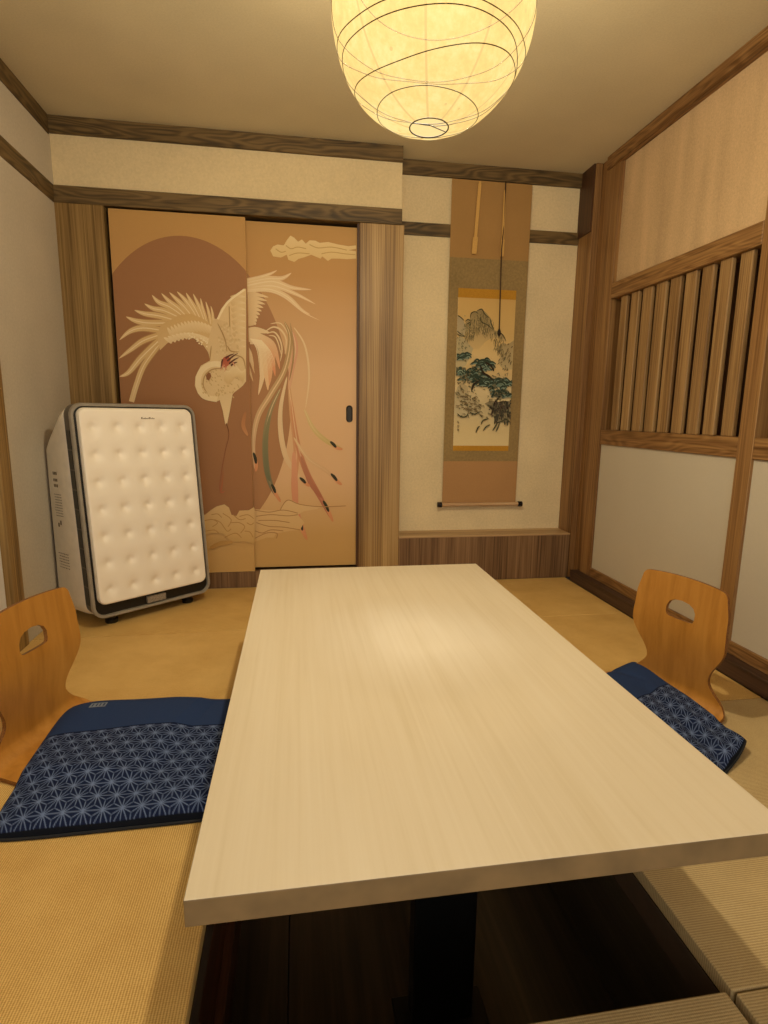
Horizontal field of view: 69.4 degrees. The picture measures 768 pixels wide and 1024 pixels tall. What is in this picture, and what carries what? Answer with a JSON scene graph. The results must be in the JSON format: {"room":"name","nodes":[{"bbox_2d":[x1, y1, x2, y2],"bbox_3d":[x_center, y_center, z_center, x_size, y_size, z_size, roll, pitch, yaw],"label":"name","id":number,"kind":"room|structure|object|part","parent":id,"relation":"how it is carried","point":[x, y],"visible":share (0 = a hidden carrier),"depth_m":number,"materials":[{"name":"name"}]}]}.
{"room":"japanese tatami dining room","nodes":[
{"label":"japanese tatami dining room","id":0,"kind":"room"},
{"bbox_2d":[0,81,70,641],"bbox_3d":[-1.304,-0.327,0.735,0.100,2.330,4.542,-1,10,-9],"label":"wall","id":1,"kind":"structure","parent":0,"point":[33,355],"depth_m":2.37,"materials":[{"name":"paint"}]},
{"bbox_2d":[0,364,28,650],"bbox_3d":[-1.473,-0.393,2.096,0.042,1.925,0.080,-1,10,-9],"label":"trim","id":2,"kind":"structure","parent":1,"relation":"attached to","point":[9,540],"depth_m":2.16,"materials":[{"name":"brown wood"}]},
{"bbox_2d":[0,135,53,201],"bbox_3d":[-1.237,-1.127,0.501,0.024,0.080,4.342,-1,10,-9],"label":"trim","id":3,"kind":"structure","parent":1,"relation":"attached to","point":[8,152],"depth_m":2.34,"materials":[{"name":"brown wood"}]},
{"bbox_2d":[189,922,226,1023],"bbox_3d":[-0.406,0.953,1.323,0.049,0.368,1.790,-1,10,-9],"label":"wall","id":4,"kind":"structure","parent":0,"point":[209,996],"depth_m":1.14,"materials":[{"name":"red wood"}]},
{"bbox_2d":[213,921,241,1023],"bbox_3d":[-0.373,1.075,1.350,0.021,0.120,1.790,-1,10,-9],"label":"trim","id":5,"kind":"structure","parent":4,"relation":"attached to","point":[224,1001],"depth_m":1.26,"materials":[{"name":"red wood"}]},
{"bbox_2d":[49,133,402,208],"bbox_3d":[-0.797,-1.690,2.813,1.774,0.350,0.182,-1,10,-9],"label":"wall","id":6,"kind":"structure","parent":0,"point":[83,161],"depth_m":2.73,"materials":[{"name":"paint"}]},
{"bbox_2d":[47,114,402,162],"bbox_3d":[-0.737,-1.817,2.740,1.674,0.073,0.100,-1,10,-9],"label":"trim","id":7,"kind":"structure","parent":6,"relation":"attached to","point":[57,124],"depth_m":2.68,"materials":[{"name":"brown wood"}]},
{"bbox_2d":[53,184,401,227],"bbox_3d":[-0.740,-1.523,2.791,1.674,0.077,0.100,-1,10,-9],"label":"trim","id":8,"kind":"structure","parent":6,"relation":"attached to","point":[260,210],"depth_m":2.75,"materials":[{"name":"brown wood"}]},
{"bbox_2d":[0,0,767,173],"bbox_3d":[0.196,-1.545,0.810,3.122,0.080,4.650,-1,10,-9],"label":"ceiling","id":9,"kind":"structure","parent":0,"point":[593,74],"depth_m":2.16,"materials":[{"name":"paint"}]},
{"bbox_2d":[331,0,536,138],"bbox_3d":[0.112,-1.236,1.247,0.463,0.679,0.455,-1,10,-9],"label":"paper lantern","id":10,"kind":"object","parent":9,"relation":"hanging from","point":[516,68],"visible":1,"depth_m":1.31,"materials":[{"name":"paper"}]},
{"bbox_2d":[231,883,616,1023],"bbox_3d":[0.059,1.143,1.455,1.102,0.040,1.840,-1,10,-9],"label":"floor","id":11,"kind":"structure","parent":0,"point":[531,965],"depth_m":1.39,"materials":[{"name":"brown wood"}]},
{"bbox_2d":[183,564,767,1023],"bbox_3d":[0.059,0.721,1.547,0.864,0.760,1.497,-1,10,-9],"label":"table","id":12,"kind":"object","parent":11,"relation":"on","point":[419,734],"visible":1,"depth_m":0.99,"materials":[{"name":"beige wood"}]},
{"bbox_3d":[0.128,1.151,1.278,0.210,0.008,0.090,-1,10,-9],"label":"plate","id":13,"kind":"part","parent":12,"relation":"part of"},
{"bbox_2d":[189,577,767,1023],"bbox_3d":[0.170,0.829,1.201,3.122,0.068,4.600,-1,10,-9],"label":"floor","id":14,"kind":"structure","parent":0,"point":[691,972],"depth_m":1.09,"materials":[{"name":"brown wood"}]},
{"bbox_2d":[0,782,205,1023],"bbox_3d":[-0.831,0.772,1.167,0.931,0.032,0.884,-1,10,-9],"label":"mat","id":15,"kind":"object","parent":14,"relation":"on","point":[93,930],"visible":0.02,"depth_m":1.04,"materials":[{"name":"beige wicker"}]},
{"bbox_2d":[0,697,229,841],"bbox_3d":[-0.663,0.655,1.548,0.613,0.070,0.574,-1,10,-9],"label":"floor cushion","id":16,"kind":"object","parent":15,"relation":"on","point":[103,766],"visible":0.85,"depth_m":1.41,"materials":[{"name":"blue fabric"}]},
{"bbox_2d":[0,630,245,733],"bbox_3d":[-0.964,0.622,2.011,0.931,0.032,0.843,-1,10,-9],"label":"mat","id":17,"kind":"object","parent":14,"relation":"on","point":[197,664],"visible":0.35,"depth_m":2.12,"materials":[{"name":"beige wicker"}]},
{"bbox_2d":[0,587,93,785],"bbox_3d":[-0.820,0.464,1.586,0.420,0.428,0.430,2,10,6],"label":"chair","id":18,"kind":"object","parent":17,"relation":"on","point":[34,695],"visible":0.48,"depth_m":1.60,"materials":[{"name":"orange wood"}]},
{"bbox_2d":[33,587,255,639],"bbox_3d":[-1.077,0.494,2.731,0.931,0.032,0.628,-1,10,-9],"label":"mat","id":19,"kind":"object","parent":14,"relation":"on","point":[218,609],"visible":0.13,"depth_m":2.62,"materials":[{"name":"beige wicker"}]},
{"bbox_2d":[46,403,209,623],"bbox_3d":[-1.187,-0.015,2.669,0.309,0.990,0.640,9,13,40],"label":"air purifier","id":20,"kind":"object","parent":19,"relation":"on","point":[125,480],"visible":1,"depth_m":2.52,"materials":[{"name":"white plastic"}]},
{"bbox_2d":[65,430,89,605],"bbox_3d":[-1.333,0.032,2.423,0.112,0.768,0.005,9,13,40],"label":"air vent","id":21,"kind":"object","parent":20,"relation":"attached to","point":[76,499],"depth_m":2.42,"materials":[{"name":"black plastic"}]},
{"bbox_2d":[496,577,621,616],"bbox_3d":[0.711,0.470,3.001,0.873,0.032,0.618,-1,10,-9],"label":"mat","id":22,"kind":"object","parent":14,"relation":"on","point":[558,596],"visible":0.38,"depth_m":2.98,"materials":[{"name":"beige wicker"}]},
{"bbox_2d":[531,992,748,1023],"bbox_3d":[0.261,0.972,0.105,0.890,0.032,1.586,-1,10,-9],"label":"mat","id":23,"kind":"object","parent":14,"relation":"on","point":[717,1008],"visible":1,"depth_m":0.90,"materials":[{"name":"beige wicker"}]},
{"bbox_2d":[540,613,760,700],"bbox_3d":[0.823,0.597,2.287,0.873,0.032,0.843,-1,10,-9],"label":"mat","id":24,"kind":"object","parent":14,"relation":"on","point":[610,641],"visible":0.32,"depth_m":2.40,"materials":[{"name":"beige wicker"}]},
{"bbox_2d":[605,569,730,722],"bbox_3d":[0.838,0.442,1.833,0.420,0.428,0.430,-4,11,-23],"label":"chair","id":25,"kind":"object","parent":24,"relation":"on","point":[684,654],"visible":0.48,"depth_m":1.89,"materials":[{"name":"orange wood"}]},
{"bbox_2d":[633,698,767,1003],"bbox_3d":[0.955,0.747,1.442,0.873,0.032,0.884,-1,10,-9],"label":"mat","id":26,"kind":"object","parent":14,"relation":"on","point":[719,910],"visible":0.45,"depth_m":1.13,"materials":[{"name":"beige wicker"}]},
{"bbox_2d":[607,662,746,773],"bbox_3d":[0.796,0.650,1.713,0.508,0.061,0.799,-1,10,-9],"label":"floor cushion","id":27,"kind":"object","parent":26,"relation":"on","point":[720,744],"visible":0.35,"depth_m":1.72,"materials":[{"name":"blue fabric"}]},
{"bbox_2d":[735,988,767,1023],"bbox_3d":[1.146,0.960,0.239,0.869,0.032,1.581,-1,10,-9],"label":"mat","id":28,"kind":"object","parent":14,"relation":"on","point":[753,1005],"visible":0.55,"depth_m":0.92,"materials":[{"name":"beige wicker"}]},
{"bbox_2d":[399,175,579,530],"bbox_3d":[0.618,-0.768,3.302,1.250,2.300,0.100,-1,10,-9],"label":"wall","id":29,"kind":"structure","parent":0,"point":[551,267],"depth_m":3.23,"materials":[{"name":"paint"}]},
{"bbox_2d":[398,535,569,578],"bbox_3d":[0.596,0.271,3.278,1.040,0.262,0.020,-1,10,-9],"label":"trim","id":30,"kind":"structure","parent":29,"relation":"attached to","point":[540,556],"depth_m":3.28,"materials":[{"name":"brown wood"}]},
{"bbox_2d":[399,528,569,537],"bbox_3d":[0.588,0.125,3.320,1.040,0.010,0.163,-1,10,-9],"label":"trim","id":31,"kind":"structure","parent":29,"relation":"attached to","point":[526,531],"depth_m":3.30,"materials":[{"name":"brown wood"}]},
{"bbox_2d":[437,178,532,506],"bbox_3d":[0.590,-0.920,3.190,0.529,1.806,0.032,-1,10,-9],"label":"scroll","id":32,"kind":"object","parent":29,"relation":"hanging from","point":[490,230],"visible":1,"depth_m":3.19,"materials":[{"name":"orange fabric"}]},
{"bbox_2d":[453,297,515,445],"bbox_3d":[0.581,-0.800,3.213,0.341,0.830,0.015,-1,10,-9],"label":"painting","id":33,"kind":"object","parent":32,"relation":"attached to","point":[484,328],"depth_m":3.21,"materials":[{"name":"paper"}]},
{"bbox_3d":[0.660,-1.425,3.108,0.019,0.782,0.008,-8,13,-42],"label":"cord","id":34,"kind":"part","parent":32,"relation":"part of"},
{"bbox_2d":[402,221,578,245],"bbox_3d":[0.590,-1.556,3.110,1.054,0.065,0.032,-1,10,-9],"label":"trim","id":35,"kind":"structure","parent":29,"relation":"attached to","point":[410,228],"depth_m":3.06,"materials":[{"name":"brown wood"}]},
{"bbox_2d":[402,159,582,188],"bbox_3d":[0.595,-1.856,3.054,1.054,0.072,0.038,-1,10,-9],"label":"trim","id":36,"kind":"structure","parent":29,"relation":"attached to","point":[413,167],"depth_m":3.04,"materials":[{"name":"brown wood"}]},
{"bbox_2d":[558,163,602,576],"bbox_3d":[1.130,-0.757,3.276,0.037,2.300,0.209,-1,10,-9],"label":"trim","id":37,"kind":"structure","parent":29,"relation":"attached to","point":[587,244],"depth_m":3.21,"materials":[{"name":"brown wood"}]},
{"bbox_2d":[577,164,595,238],"bbox_3d":[1.125,-1.718,3.085,0.012,0.340,0.147,-1,10,-9],"label":"trim","id":38,"kind":"structure","parent":29,"relation":"attached to","point":[586,198],"depth_m":3.07,"materials":[{"name":"brown wood"}]},
{"bbox_2d":[573,160,608,569],"bbox_3d":[1.230,-0.752,3.257,0.155,2.300,0.279,-1,10,-9],"label":"trim","id":39,"kind":"structure","parent":29,"relation":"attached to","point":[605,171],"depth_m":3.13,"materials":[{"name":"brown wood"}]},
{"bbox_2d":[549,874,719,1008],"bbox_3d":[0.536,0.940,1.468,0.049,0.368,1.790,-1,10,-9],"label":"wall","id":40,"kind":"structure","parent":0,"point":[630,963],"depth_m":1.28,"materials":[{"name":"brown wood"}]},
{"bbox_2d":[592,51,767,658],"bbox_3d":[1.379,-0.553,1.991,0.052,2.123,2.045,-1,10,-9],"label":"wall","id":41,"kind":"structure","parent":0,"point":[702,180],"depth_m":2.35,"materials":[{"name":"beige paint"}]},
{"bbox_3d":[-0.768,-0.570,3.059,1.250,1.960,0.100,-1,10,-9],"label":"wall","id":42,"kind":"structure","parent":0,"visible":0},
{"bbox_2d":[54,202,120,403],"bbox_3d":[-1.478,-0.532,2.884,0.218,1.926,0.156,-1,10,-9],"label":"wooden pillar","id":43,"kind":"structure","parent":42,"relation":"attached to","point":[83,236],"depth_m":2.72,"materials":[{"name":"brown wood"}]},
{"bbox_2d":[108,208,254,572],"bbox_3d":[-1.021,-0.568,2.886,0.650,1.828,0.028,-1,10,-9],"label":"door","id":44,"kind":"structure","parent":42,"relation":"in","point":[180,279],"depth_m":2.82,"materials":[{"name":"paper"}]},
{"bbox_2d":[209,565,354,587],"bbox_3d":[-0.771,0.362,3.158,1.236,0.088,0.148,-1,10,-9],"label":"trim","id":45,"kind":"structure","parent":42,"relation":"attached to","point":[249,578],"depth_m":3.08,"materials":[{"name":"brown wood"}]},
{"bbox_2d":[245,221,356,566],"bbox_3d":[-0.446,-0.586,3.009,0.592,1.809,0.026,-1,10,-9],"label":"door","id":46,"kind":"structure","parent":42,"relation":"in","point":[302,278],"depth_m":2.99,"materials":[{"name":"paper"}]},
{"bbox_3d":[-0.190,-0.538,3.045,0.036,0.092,0.003,-1,10,-9],"label":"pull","id":47,"kind":"part","parent":46,"relation":"part of","materials":[{"name":"brown metal"}]},
{"bbox_2d":[355,223,359,566],"bbox_3d":[-0.149,-0.590,3.060,0.011,1.838,0.080,-1,10,-9],"label":"trim","id":48,"kind":"structure","parent":42,"relation":"attached to","point":[357,227],"depth_m":3.02,"materials":[{"name":"brown wood"}]},
{"bbox_2d":[358,223,403,566],"bbox_3d":[-0.037,-0.556,3.131,0.233,1.926,0.205,-1,10,-9],"label":"wooden pillar","id":49,"kind":"structure","parent":42,"relation":"attached to","point":[381,246],"depth_m":3.01,"materials":[{"name":"brown wood"}]},
{"bbox_3d":[-1.225,-1.232,0.139,0.100,0.340,3.670,-1,10,-9],"label":"wall","id":50,"kind":"structure","parent":0,"visible":0},
{"bbox_2d":[0,58,48,133],"bbox_3d":[-1.233,-1.417,0.450,0.024,0.083,4.342,-1,10,-9],"label":"trim","id":51,"kind":"structure","parent":50,"relation":"attached to","point":[7,77],"depth_m":2.33,"materials":[{"name":"brown wood"}]},
{"bbox_3d":[1.656,-0.357,1.121,0.095,2.330,4.400,-1,10,-9],"label":"wall","id":52,"kind":"structure","parent":0,"visible":0},
{"bbox_2d":[578,160,625,575],"bbox_3d":[1.237,-0.716,3.056,0.124,2.174,0.127,-1,10,-9],"label":"wooden pillar","id":53,"kind":"structure","parent":52,"relation":"attached to","point":[608,317],"depth_m":3.00,"materials":[{"name":"brown wood"}]},
{"bbox_2d":[590,568,693,622],"bbox_3d":[1.308,0.424,2.705,0.122,0.051,0.971,-1,10,-9],"label":"trim","id":54,"kind":"structure","parent":52,"relation":"attached to","point":[610,582],"depth_m":2.87,"materials":[{"name":"brown wood"}]},
{"bbox_2d":[570,569,767,699],"bbox_3d":[1.517,0.742,1.236,0.166,0.062,4.287,-1,10,-9],"label":"trim","id":55,"kind":"structure","parent":52,"relation":"attached to","point":[752,678],"depth_m":2.13,"materials":[{"name":"brown wood"}]},
{"bbox_2d":[600,430,738,457],"bbox_3d":[1.318,-0.327,2.573,0.122,0.078,0.971,-1,10,-9],"label":"trim","id":56,"kind":"structure","parent":52,"relation":"attached to","point":[718,445],"depth_m":2.43,"materials":[{"name":"brown wood"}]},
{"bbox_2d":[611,249,760,436],"bbox_3d":[1.329,-0.700,2.509,0.108,0.678,0.971,-1,10,-9],"label":"lattice","id":57,"kind":"object","parent":52,"relation":"attached to","point":[683,347],"visible":0.98,"depth_m":2.38,"materials":[{"name":"brown wood"}]},
{"bbox_2d":[607,26,767,169],"bbox_3d":[1.563,-1.460,0.845,0.133,0.064,4.272,-1,10,-9],"label":"trim","id":58,"kind":"structure","parent":52,"relation":"attached to","point":[757,46],"depth_m":2.27,"materials":[{"name":"brown wood"}]},
{"bbox_2d":[611,220,764,299],"bbox_3d":[1.325,-1.073,2.442,0.126,0.080,0.971,-1,10,-9],"label":"trim","id":59,"kind":"structure","parent":52,"relation":"attached to","point":[749,238],"depth_m":2.29,"materials":[{"name":"brown wood"}]},
{"bbox_2d":[720,200,767,652],"bbox_3d":[1.400,-0.531,2.013,0.124,2.174,0.074,-1,10,-9],"label":"trim","id":60,"kind":"structure","parent":52,"relation":"attached to","point":[754,415],"depth_m":2.04,"materials":[{"name":"brown wood"}]},
{"bbox_2d":[728,641,767,674],"bbox_3d":[1.470,0.607,1.674,0.122,0.051,1.000,-1,10,-9],"label":"trim","id":61,"kind":"structure","parent":52,"relation":"attached to","point":[738,651],"depth_m":2.05,"materials":[{"name":"brown wood"}]},
{"bbox_2d":[752,438,767,460],"bbox_3d":[1.479,-0.144,1.542,0.122,0.078,1.000,-1,10,-9],"label":"trim","id":62,"kind":"structure","parent":52,"relation":"attached to","point":[760,452],"depth_m":1.99,"materials":[{"name":"brown wood"}]}
]}

